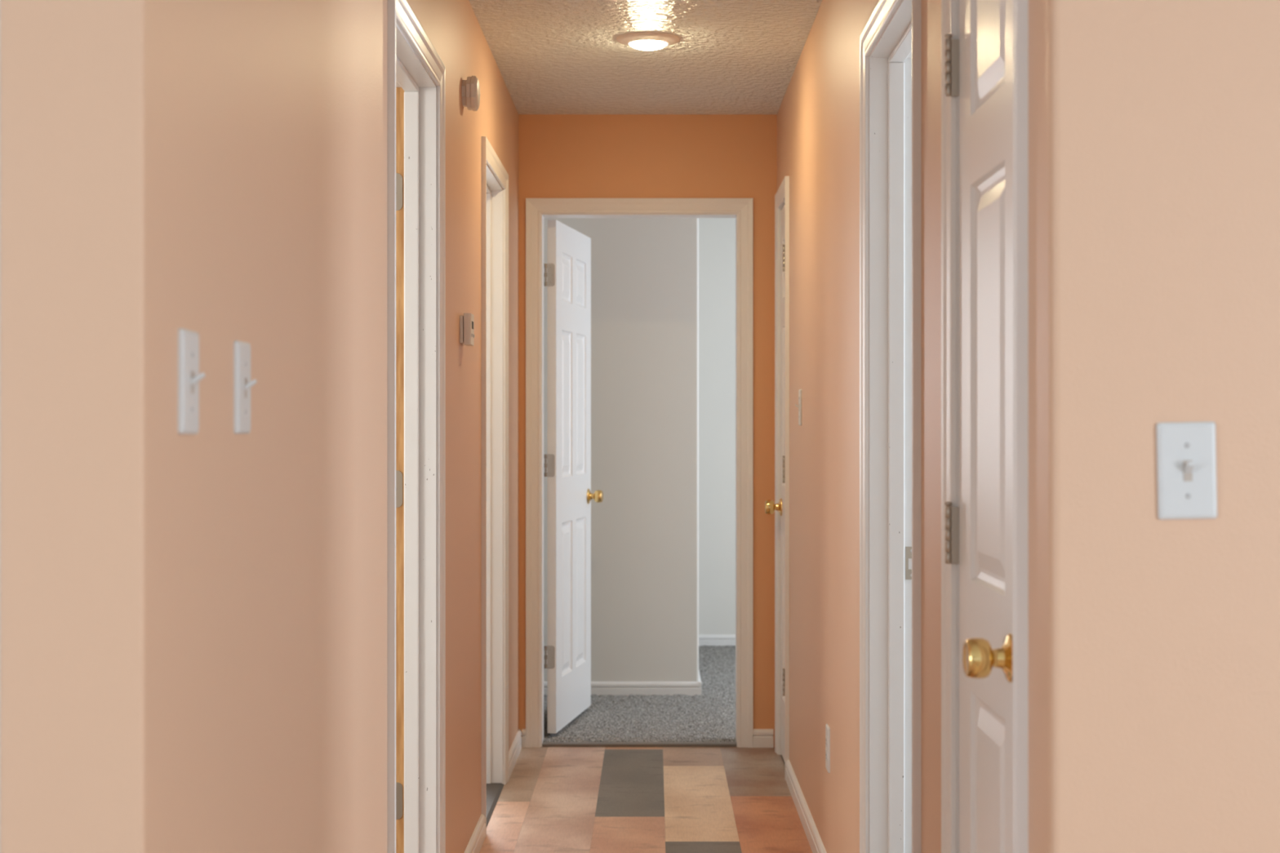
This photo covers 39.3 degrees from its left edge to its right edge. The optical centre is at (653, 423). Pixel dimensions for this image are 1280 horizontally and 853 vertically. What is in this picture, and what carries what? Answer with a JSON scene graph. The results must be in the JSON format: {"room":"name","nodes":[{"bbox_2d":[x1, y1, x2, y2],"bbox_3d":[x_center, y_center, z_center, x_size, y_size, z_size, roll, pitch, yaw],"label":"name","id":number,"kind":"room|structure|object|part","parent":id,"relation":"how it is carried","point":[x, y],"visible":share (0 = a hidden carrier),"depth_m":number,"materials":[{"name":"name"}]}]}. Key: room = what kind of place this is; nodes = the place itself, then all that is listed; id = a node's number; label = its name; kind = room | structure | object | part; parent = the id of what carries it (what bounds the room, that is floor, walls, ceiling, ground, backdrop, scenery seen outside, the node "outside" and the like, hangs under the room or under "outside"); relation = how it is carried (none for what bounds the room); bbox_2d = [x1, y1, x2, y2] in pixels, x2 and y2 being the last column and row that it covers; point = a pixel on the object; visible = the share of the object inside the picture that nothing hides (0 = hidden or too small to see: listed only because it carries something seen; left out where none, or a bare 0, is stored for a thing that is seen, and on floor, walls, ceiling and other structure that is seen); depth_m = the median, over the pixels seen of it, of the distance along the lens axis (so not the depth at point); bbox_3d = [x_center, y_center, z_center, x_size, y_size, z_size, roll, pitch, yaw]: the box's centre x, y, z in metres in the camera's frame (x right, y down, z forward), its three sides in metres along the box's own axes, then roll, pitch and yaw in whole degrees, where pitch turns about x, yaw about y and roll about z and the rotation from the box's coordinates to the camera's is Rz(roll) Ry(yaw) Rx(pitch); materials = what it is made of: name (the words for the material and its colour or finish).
{"room":"home hallway","nodes":[
{"label":"home hallway","id":0,"kind":"room"},
{"bbox_2d":[0,0,518,852],"bbox_3d":[-0.594,0.030,4.363,0.148,2.436,5.074,0,0,0],"label":"wall","id":1,"kind":"structure","parent":0,"point":[193,628],"depth_m":2.13,"materials":[{"name":"beige paint"}]},
{"bbox_2d":[177,328,205,434],"bbox_3d":[-0.509,-0.045,1.993,0.020,0.116,0.070,0,-1,0],"label":"light switch","id":2,"kind":"object","parent":1,"relation":"attached to","point":[189,377],"visible":1,"depth_m":1.98,"materials":[{"name":"white plastic"}]},
{"bbox_2d":[233,340,257,433],"bbox_3d":[-0.509,-0.044,2.253,0.020,0.116,0.070,0,0,0],"label":"light switch","id":3,"kind":"object","parent":1,"relation":"attached to","point":[242,384],"visible":1,"depth_m":2.23,"materials":[{"name":"white plastic"}]},
{"bbox_2d":[387,0,445,852],"bbox_3d":[-0.575,0.192,3.922,0.140,2.112,0.848,0,0,0],"label":"door frame","id":4,"kind":"structure","parent":1,"relation":"attached to","point":[416,73],"depth_m":4.28,"materials":[{"name":"white paint"}]},
{"bbox_2d":[459,313,474,346],"bbox_3d":[-0.503,-0.252,4.845,0.032,0.084,0.092,0,0,0],"label":"thermostat","id":5,"kind":"object","parent":1,"relation":"attached to","point":[467,321],"visible":1,"depth_m":4.80,"materials":[{"name":"beige plastic"}]},
{"bbox_3d":[-0.515,-0.251,4.845,0.009,0.074,0.088,0,0,0],"label":"plate","id":6,"kind":"part","parent":5,"relation":"part of","materials":[{"name":"beige plastic"}]},
{"bbox_2d":[462,75,479,111],"bbox_3d":[-0.497,-0.898,4.885,0.046,0.090,0.090,0,0,0],"label":"smoke detector","id":7,"kind":"object","parent":1,"relation":"attached to","point":[470,86],"visible":1,"depth_m":4.85,"materials":[{"name":"beige plastic"}]},
{"bbox_2d":[464,813,485,852],"bbox_3d":[-0.513,1.213,4.873,0.013,0.070,1.054,0,0,0],"label":"baseboard","id":8,"kind":"structure","parent":1,"relation":"attached to","point":[475,843],"depth_m":5.20,"materials":[{"name":"white paint"}]},
{"bbox_2d":[481,136,508,836],"bbox_3d":[-0.569,0.192,5.819,0.129,2.112,0.838,0,0,0],"label":"door frame","id":9,"kind":"structure","parent":1,"relation":"attached to","point":[495,177],"depth_m":6.18,"materials":[{"name":"white paint"}]},
{"bbox_2d":[508,728,522,779],"bbox_3d":[-0.513,1.213,6.569,0.013,0.070,0.662,0,0,0],"label":"baseboard","id":10,"kind":"structure","parent":1,"relation":"attached to","point":[516,747],"depth_m":6.57,"materials":[{"name":"white paint"}]},
{"bbox_2d":[543,217,698,681],"bbox_3d":[-0.212,0.030,9.050,0.835,2.436,1.800,0,0,0],"label":"wall","id":11,"kind":"structure","parent":0,"point":[645,271],"depth_m":8.15,"materials":[{"name":"white paint"}]},
{"bbox_2d":[543,681,702,695],"bbox_3d":[-0.176,1.211,8.143,0.788,0.070,0.013,0,0,0],"label":"baseboard","id":12,"kind":"structure","parent":11,"relation":"attached to","point":[614,688],"depth_m":8.14,"materials":[{"name":"white paint"}]},
{"bbox_2d":[698,671,701,688],"bbox_3d":[0.211,1.211,9.044,0.013,0.070,1.812,0,0,0],"label":"baseboard","id":13,"kind":"structure","parent":11,"relation":"attached to","point":[700,680],"depth_m":8.22,"materials":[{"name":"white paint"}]},
{"bbox_2d":[468,0,822,114],"bbox_3d":[-0.350,-1.213,1.207,7.500,0.050,11.614,0,0,0],"label":"ceiling","id":14,"kind":"structure","parent":0,"point":[551,56],"depth_m":5.75,"materials":[{"name":"white paint"}]},
{"bbox_2d":[616,31,679,50],"bbox_3d":[-0.017,-1.172,5.540,0.197,0.032,0.197,0,0,0],"label":"recessed light","id":15,"kind":"object","parent":14,"relation":"in","point":[646,41],"visible":1,"depth_m":5.49,"materials":[{"name":"white glass"}]},
{"bbox_2d":[479,746,812,852],"bbox_3d":[-0.350,1.278,1.175,7.500,0.060,11.550,0,0,0],"label":"floor","id":16,"kind":"structure","parent":0,"point":[553,799],"depth_m":5.89,"materials":[{"name":"multicoloured tile"}]},
{"bbox_2d":[486,782,503,826],"bbox_3d":[-0.566,1.244,5.819,0.100,0.008,0.712,0,0,0],"label":"threshold","id":17,"kind":"object","parent":16,"relation":"on","point":[494,790],"visible":0.28,"depth_m":5.96,"materials":[{"name":"grey plastic"}]},
{"bbox_2d":[542,742,737,746],"bbox_3d":[-0.054,1.241,6.926,0.750,0.013,0.047,0,0,0],"label":"threshold","id":18,"kind":"object","parent":16,"relation":"on","point":[544,744],"visible":1,"depth_m":6.90,"materials":[{"name":"brown wood"}]},
{"bbox_2d":[518,114,777,746],"bbox_3d":[-0.023,0.030,6.957,1.222,2.436,0.114,0,0,0],"label":"wall","id":19,"kind":"structure","parent":0,"point":[561,156],"depth_m":6.90,"materials":[{"name":"orange paint"}]},
{"bbox_2d":[521,728,525,747],"bbox_3d":[-0.499,1.213,6.894,0.014,0.070,0.013,0,0,0],"label":"baseboard","id":20,"kind":"structure","parent":19,"relation":"attached to","point":[523,733],"depth_m":6.89,"materials":[{"name":"white paint"}]},
{"bbox_2d":[544,219,603,733],"bbox_3d":[-0.320,0.210,7.376,0.098,2.015,0.723,0,0,10],"label":"door","id":21,"kind":"structure","parent":19,"relation":"in","point":[568,274],"depth_m":7.28,"materials":[{"name":"white paint"}]},
{"bbox_3d":[-0.245,0.314,7.669,0.050,0.054,0.054,0,0,9],"label":"knob","id":22,"kind":"part","parent":21,"relation":"part of","materials":[{"name":"gold metal"}]},
{"bbox_2d":[525,198,753,747],"bbox_3d":[-0.055,0.192,6.950,0.874,2.112,0.129,0,0,0],"label":"door frame","id":23,"kind":"structure","parent":19,"relation":"attached to","point":[536,209],"depth_m":6.89,"materials":[{"name":"white paint"}]},
{"bbox_2d":[542,737,736,742],"bbox_3d":[-0.055,1.238,6.980,0.750,0.014,0.068,0,0,0],"label":"threshold","id":24,"kind":"structure","parent":19,"relation":"in","point":[545,740],"depth_m":6.98,"materials":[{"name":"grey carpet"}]},
{"bbox_2d":[753,728,773,747],"bbox_3d":[0.421,1.213,6.894,0.079,0.070,0.013,0,0,0],"label":"baseboard","id":25,"kind":"structure","parent":19,"relation":"attached to","point":[762,738],"depth_m":6.89,"materials":[{"name":"white paint"}]},
{"bbox_2d":[698,217,735,635],"bbox_3d":[1.035,0.030,10.000,3.330,2.436,0.100,0,0,0],"label":"wall","id":26,"kind":"structure","parent":0,"point":[717,236],"depth_m":9.95,"materials":[{"name":"white paint"}]},
{"bbox_2d":[698,635,735,646],"bbox_3d":[1.409,1.211,9.944,2.382,0.070,0.013,0,0,0],"label":"baseboard","id":27,"kind":"structure","parent":26,"relation":"attached to","point":[707,640],"depth_m":9.94,"materials":[{"name":"white paint"}]},
{"bbox_2d":[777,0,941,852],"bbox_3d":[0.531,0.030,4.606,0.114,2.436,4.587,0,0,0],"label":"wall","id":28,"kind":"structure","parent":0,"point":[818,114],"depth_m":4.65,"materials":[{"name":"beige paint"}]},
{"bbox_2d":[764,204,784,760],"bbox_3d":[0.464,0.219,6.531,0.096,2.033,0.407,0,0,0],"label":"door","id":29,"kind":"structure","parent":28,"relation":"in","point":[770,506],"depth_m":6.65,"materials":[{"name":"white paint"}]},
{"bbox_3d":[0.441,0.314,6.685,0.050,0.054,0.054,0,0,0],"label":"knob","id":30,"kind":"part","parent":29,"relation":"part of","materials":[{"name":"gold metal"}]},
{"bbox_2d":[774,176,789,779],"bbox_3d":[0.524,0.192,6.535,0.129,2.112,0.530,0,0,0],"label":"door frame","id":31,"kind":"structure","parent":28,"relation":"attached to","point":[782,195],"depth_m":6.74,"materials":[{"name":"white paint"}]},
{"bbox_2d":[795,389,801,425],"bbox_3d":[0.464,-0.050,5.770,0.019,0.116,0.070,0,0,0],"label":"light switch","id":32,"kind":"object","parent":28,"relation":"attached to","point":[799,406],"visible":1,"depth_m":5.76,"materials":[{"name":"grey plastic"}]},
{"bbox_3d":[0.471,-0.050,5.770,0.005,0.116,0.070,0,0,0],"label":"wall plate","id":33,"kind":"part","parent":32,"relation":"part of","materials":[{"name":"grey plastic"}]},
{"bbox_2d":[785,760,826,852],"bbox_3d":[0.468,1.213,5.135,0.013,0.070,2.270,0,0,0],"label":"baseboard","id":34,"kind":"structure","parent":28,"relation":"attached to","point":[815,841],"depth_m":5.54,"materials":[{"name":"white paint"}]},
{"bbox_2d":[825,724,830,773],"bbox_3d":[0.470,0.881,4.852,0.008,0.122,0.072,0,0,0],"label":"electrical outlet","id":35,"kind":"object","parent":28,"relation":"attached to","point":[827,726],"visible":1,"depth_m":4.83,"materials":[{"name":"white plastic"}]},
{"bbox_2d":[859,0,921,852],"bbox_3d":[0.524,0.192,3.588,0.129,2.112,0.824,0,0,0],"label":"door frame","id":36,"kind":"structure","parent":28,"relation":"attached to","point":[891,39],"depth_m":3.94,"materials":[{"name":"white paint"}]},
{"bbox_3d":[0.571,0.308,3.936,0.035,0.072,0.004,0,0,0],"label":"strike plate","id":37,"kind":"part","parent":36,"relation":"part of","materials":[{"name":"silver metal"}]},
{"bbox_2d":[944,0,1012,852],"bbox_3d":[0.464,0.219,2.571,0.096,2.033,0.473,0,0,0],"label":"door","id":38,"kind":"structure","parent":28,"relation":"in","point":[979,64],"depth_m":2.59,"materials":[{"name":"white paint"}]},
{"bbox_3d":[0.441,0.314,2.390,0.050,0.054,0.054,0,0,0],"label":"knob","id":39,"kind":"part","parent":38,"relation":"part of","materials":[{"name":"gold metal"}]},
{"bbox_2d":[941,0,1027,852],"bbox_3d":[0.524,0.192,2.567,0.129,2.112,0.596,0,0,0],"label":"door frame","id":40,"kind":"structure","parent":28,"relation":"attached to","point":[949,8],"depth_m":2.80,"materials":[{"name":"white paint"}]},
{"bbox_2d":[1027,0,1279,852],"bbox_3d":[1.887,0.030,2.227,2.826,2.436,0.173,0,0,0],"label":"wall","id":41,"kind":"structure","parent":0,"point":[1153,126],"depth_m":2.14,"materials":[{"name":"beige paint"}]},
{"bbox_2d":[1155,422,1217,519],"bbox_3d":[0.636,0.057,2.130,0.070,0.116,0.020,-1,0,0],"label":"light switch","id":42,"kind":"object","parent":41,"relation":"attached to","point":[1186,451],"visible":1,"depth_m":2.13,"materials":[{"name":"white plastic"}]},
{"bbox_3d":[1.035,1.277,8.500,3.330,0.062,3.100,0,0,0],"label":"floor","id":43,"kind":"structure","parent":0,"visible":0},
{"bbox_2d":[543,644,735,739],"bbox_3d":[1.015,1.238,8.480,3.170,0.014,2.941,0,0,0],"label":"floor","id":44,"kind":"structure","parent":43,"relation":"on","point":[711,714],"depth_m":7.63,"materials":[{"name":"grey carpet"}]}
]}

